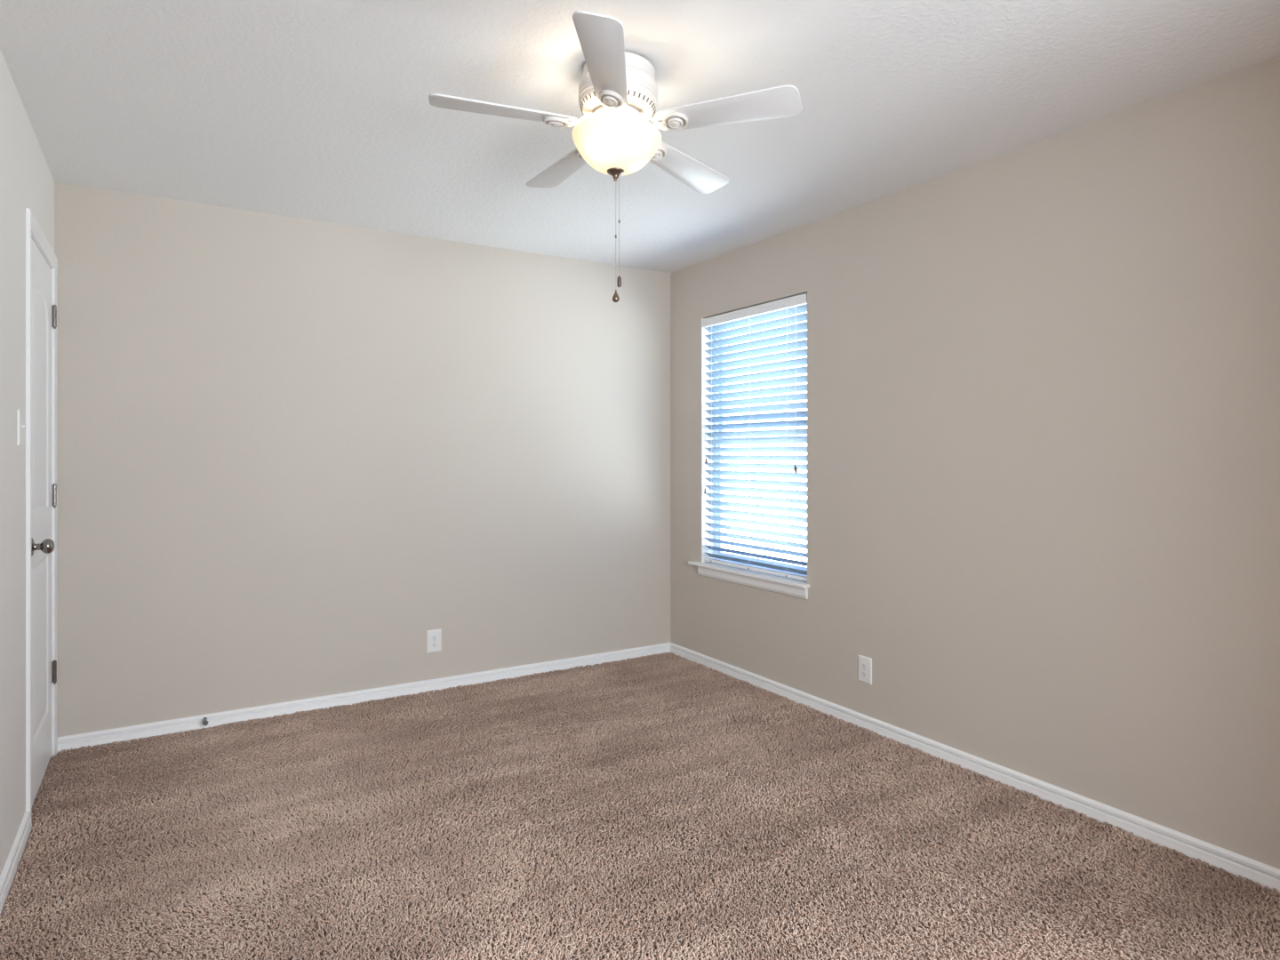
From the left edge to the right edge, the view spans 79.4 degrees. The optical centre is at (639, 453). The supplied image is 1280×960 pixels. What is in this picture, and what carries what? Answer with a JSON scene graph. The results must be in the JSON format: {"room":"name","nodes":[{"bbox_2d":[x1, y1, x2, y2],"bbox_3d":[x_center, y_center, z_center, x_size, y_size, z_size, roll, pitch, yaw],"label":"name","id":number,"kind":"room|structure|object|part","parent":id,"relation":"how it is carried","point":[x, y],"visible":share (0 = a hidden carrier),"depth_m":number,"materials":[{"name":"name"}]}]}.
{"room":"empty bedroom","nodes":[
{"label":"empty bedroom","id":0,"kind":"room"},
{"bbox_2d":[0,48,54,876],"bbox_3d":[-1.448,0.058,1.455,0.130,2.452,4.277,0,0,-32],"label":"wall","id":1,"kind":"structure","parent":0,"point":[27,180],"depth_m":2.42,"materials":[{"name":"paint"}]},
{"bbox_2d":[0,810,31,917],"bbox_3d":[-1.177,1.252,1.155,0.016,0.065,3.482,0,0,-32],"label":"baseboard","id":2,"kind":"structure","parent":1,"relation":"attached to","point":[7,876],"depth_m":2.36,"materials":[{"name":"white paint"}]},
{"bbox_2d":[17,409,24,445],"bbox_3d":[-2.017,-0.086,2.515,0.015,0.116,0.072,0,0,-32],"label":"light switch","id":3,"kind":"object","parent":1,"relation":"attached to","point":[20,426],"visible":1,"depth_m":2.50,"materials":[{"name":"white plastic"}]},
{"bbox_2d":[25,208,57,817],"bbox_3d":[-2.335,0.222,2.954,0.195,2.125,0.792,0,0,-32],"label":"door","id":4,"kind":"structure","parent":1,"relation":"in","point":[41,260],"depth_m":2.94,"materials":[{"name":"white paint"}]},
{"bbox_3d":[-2.141,0.332,2.761,0.067,0.065,0.065,0,0,-32],"label":"knob","id":5,"kind":"part","parent":4,"relation":"part of","materials":[{"name":"silver metal"}]},
{"bbox_2d":[54,182,670,736],"bbox_3d":[-1.194,0.058,4.201,3.448,2.452,0.130,0,0,-32],"label":"wall","id":6,"kind":"structure","parent":0,"point":[293,452],"depth_m":3.90,"materials":[{"name":"beige paint"}]},
{"bbox_2d":[202,717,207,725],"bbox_3d":[-2.009,1.236,3.560,0.021,0.021,0.076,0,0,-32],"label":"door stop","id":7,"kind":"object","parent":6,"relation":"attached to","point":[205,723],"visible":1,"depth_m":3.53,"materials":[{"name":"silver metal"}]},
{"bbox_2d":[57,642,670,753],"bbox_3d":[-1.150,1.252,4.142,3.175,0.065,0.016,0,0,-32],"label":"baseboard","id":8,"kind":"structure","parent":6,"relation":"attached to","point":[172,726],"depth_m":3.90,"materials":[{"name":"white paint"}]},
{"bbox_2d":[426,628,441,653],"bbox_3d":[-1.113,1.014,4.170,0.080,0.122,0.008,0,0,-32],"label":"wall outlet","id":9,"kind":"object","parent":6,"relation":"attached to","point":[434,637],"visible":1,"depth_m":4.17,"materials":[{"name":"white plastic"}]},
{"bbox_2d":[431,641,437,647],"bbox_3d":[-1.111,1.033,4.168,0.034,0.028,0.002,0,0,-32],"label":"receptacle","id":10,"kind":"object","parent":9,"relation":"attached to","point":[434,644],"depth_m":4.17,"materials":[{"name":"grey plastic"}]},
{"bbox_2d":[431,634,437,639],"bbox_3d":[-1.111,0.994,4.168,0.034,0.028,0.002,0,0,-32],"label":"receptacle","id":11,"kind":"object","parent":9,"relation":"attached to","point":[433,636],"depth_m":4.17,"materials":[{"name":"grey plastic"}]},
{"bbox_2d":[0,0,1279,272],"bbox_3d":[0.350,-1.208,1.700,3.448,0.080,6.007,0,0,-32],"label":"ceiling","id":12,"kind":"structure","parent":0,"point":[318,110],"depth_m":2.52,"materials":[{"name":"white paint"}]},
{"bbox_2d":[428,10,802,302],"bbox_3d":[-0.031,-0.811,2.306,1.015,0.713,1.061,0,0,21],"label":"ceiling fan","id":13,"kind":"object","parent":12,"relation":"hanging from","point":[618,88],"visible":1,"depth_m":2.23,"materials":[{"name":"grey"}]},
{"bbox_3d":[-0.391,-0.995,2.237,0.430,0.030,0.122,3,-3,-15],"label":"blade","id":14,"kind":"part","parent":13,"relation":"part of","materials":[{"name":"white laminate"}]},
{"bbox_3d":[-0.249,-0.971,2.601,0.122,0.030,0.430,4,-4,-33],"label":"blade","id":15,"kind":"part","parent":13,"relation":"part of","materials":[{"name":"white laminate"}]},
{"bbox_3d":[-0.088,-1.000,1.989,0.122,0.030,0.430,2,-3,3],"label":"blade","id":16,"kind":"part","parent":13,"relation":"part of","materials":[{"name":"white laminate"}]},
{"bbox_3d":[-0.072,-0.655,2.310,0.002,0.336,0.003,0,0,-32],"label":"pull chain","id":17,"kind":"part","parent":13,"relation":"part of","materials":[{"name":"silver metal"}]},
{"bbox_3d":[-0.071,-0.905,2.317,0.269,0.114,0.269,4,-4,-32],"label":"lamp shade","id":18,"kind":"part","parent":13,"relation":"part of","materials":[{"name":"white glass"}]},
{"bbox_3d":[-0.062,-0.684,2.310,0.002,0.306,0.003,0,0,28],"label":"pull chain","id":19,"kind":"part","parent":13,"relation":"part of","materials":[{"name":"silver metal"}]},
{"bbox_3d":[0.142,-0.960,2.578,0.122,0.030,0.430,-1,-4,39],"label":"blade","id":20,"kind":"part","parent":13,"relation":"part of","materials":[{"name":"white laminate"}]},
{"bbox_3d":[0.241,-0.978,2.200,0.430,0.030,0.122,0,-3,21],"label":"blade","id":21,"kind":"part","parent":13,"relation":"part of","materials":[{"name":"white laminate"}]},
{"bbox_2d":[0,654,1279,959],"bbox_3d":[0.350,1.308,1.700,3.448,0.048,6.007,0,0,-32],"label":"floor","id":22,"kind":"structure","parent":0,"point":[788,718],"depth_m":2.40,"materials":[{"name":"beige carpet"}]},
{"bbox_2d":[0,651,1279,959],"bbox_3d":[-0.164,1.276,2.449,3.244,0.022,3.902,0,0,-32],"label":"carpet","id":23,"kind":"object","parent":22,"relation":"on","point":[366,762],"visible":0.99,"depth_m":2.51,"materials":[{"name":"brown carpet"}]},
{"bbox_2d":[670,56,1279,869],"bbox_3d":[1.375,0.058,3.197,0.130,2.452,4.277,0,0,-32],"label":"wall","id":24,"kind":"structure","parent":0,"point":[1044,376],"depth_m":2.84,"materials":[{"name":"beige paint"}]},
{"bbox_2d":[688,318,809,599],"bbox_3d":[0.632,-0.045,4.364,0.170,1.567,1.022,0,0,-32],"label":"window","id":25,"kind":"structure","parent":24,"relation":"in","point":[772,582],"depth_m":4.69,"materials":[{"name":"white paint"}]},
{"bbox_3d":[0.710,-0.427,4.371,0.015,0.731,0.836,0,0,-32],"label":"sash","id":26,"kind":"part","parent":25,"relation":"part of","materials":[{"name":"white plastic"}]},
{"bbox_3d":[0.614,0.671,4.353,0.128,0.018,1.022,0,0,-32],"label":"sill","id":27,"kind":"part","parent":25,"relation":"part of","materials":[{"name":"white paint"}]},
{"bbox_2d":[702,293,807,581],"bbox_3d":[0.641,-0.081,4.327,0.065,1.477,0.894,0,0,-32],"label":"window blind","id":28,"kind":"object","parent":25,"relation":"attached to","point":[797,304],"visible":0.91,"depth_m":4.29,"materials":[{"name":"white plastic"}]},
{"bbox_3d":[0.401,-0.287,4.678,0.004,0.998,0.015,0,0,-32],"label":"tilt cord","id":29,"kind":"part","parent":28,"relation":"part of","materials":[{"name":"white plastic"}]},
{"bbox_3d":[0.449,-0.071,4.651,0.046,1.415,0.002,0,0,-32],"label":"ladder cord","id":30,"kind":"part","parent":28,"relation":"part of","materials":[{"name":"white fabric"}]},
{"bbox_3d":[0.633,-0.071,4.353,0.046,1.415,0.002,0,0,-32],"label":"ladder cord","id":31,"kind":"part","parent":28,"relation":"part of","materials":[{"name":"white fabric"}]},
{"bbox_3d":[0.646,0.646,4.332,0.050,0.018,0.892,7,-4,-31],"label":"rail","id":32,"kind":"part","parent":28,"relation":"part of","materials":[{"name":"white plastic"}]},
{"bbox_3d":[0.797,-0.071,4.087,0.046,1.415,0.002,0,0,-32],"label":"ladder cord","id":33,"kind":"part","parent":28,"relation":"part of","materials":[{"name":"white fabric"}]},
{"bbox_3d":[0.811,-0.358,4.012,0.004,0.855,0.011,0,0,-32],"label":"lift cord","id":34,"kind":"part","parent":28,"relation":"part of","materials":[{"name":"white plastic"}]},
{"bbox_3d":[0.702,-0.080,4.366,0.036,1.485,0.896,0,0,-32],"label":"frame","id":35,"kind":"part","parent":25,"relation":"part of","materials":[{"name":"white plastic"}]},
{"bbox_3d":[0.697,0.267,4.363,0.015,0.730,0.836,0,0,-32],"label":"sash","id":36,"kind":"part","parent":25,"relation":"part of","materials":[{"name":"white plastic"}]},
{"bbox_2d":[858,655,871,684],"bbox_3d":[1.048,1.007,3.595,0.008,0.122,0.080,0,0,-32],"label":"wall outlet","id":37,"kind":"object","parent":24,"relation":"attached to","point":[865,663],"visible":1,"depth_m":3.59,"materials":[{"name":"white plastic"}]},
{"bbox_2d":[861,670,867,677],"bbox_3d":[1.046,1.027,3.594,0.002,0.028,0.034,0,0,-32],"label":"receptacle","id":38,"kind":"object","parent":37,"relation":"attached to","point":[864,673],"depth_m":3.59,"materials":[{"name":"grey plastic"}]},
{"bbox_2d":[861,662,867,669],"bbox_3d":[1.046,0.988,3.594,0.002,0.028,0.034,0,0,-32],"label":"receptacle","id":39,"kind":"object","parent":37,"relation":"attached to","point":[864,665],"depth_m":3.59,"materials":[{"name":"grey plastic"}]},
{"bbox_2d":[669,642,1279,892],"bbox_3d":[1.313,1.252,3.159,0.016,0.065,4.277,0,0,-32],"label":"baseboard","id":40,"kind":"structure","parent":24,"relation":"attached to","point":[1265,875],"depth_m":2.90,"materials":[{"name":"white paint"}]}
]}

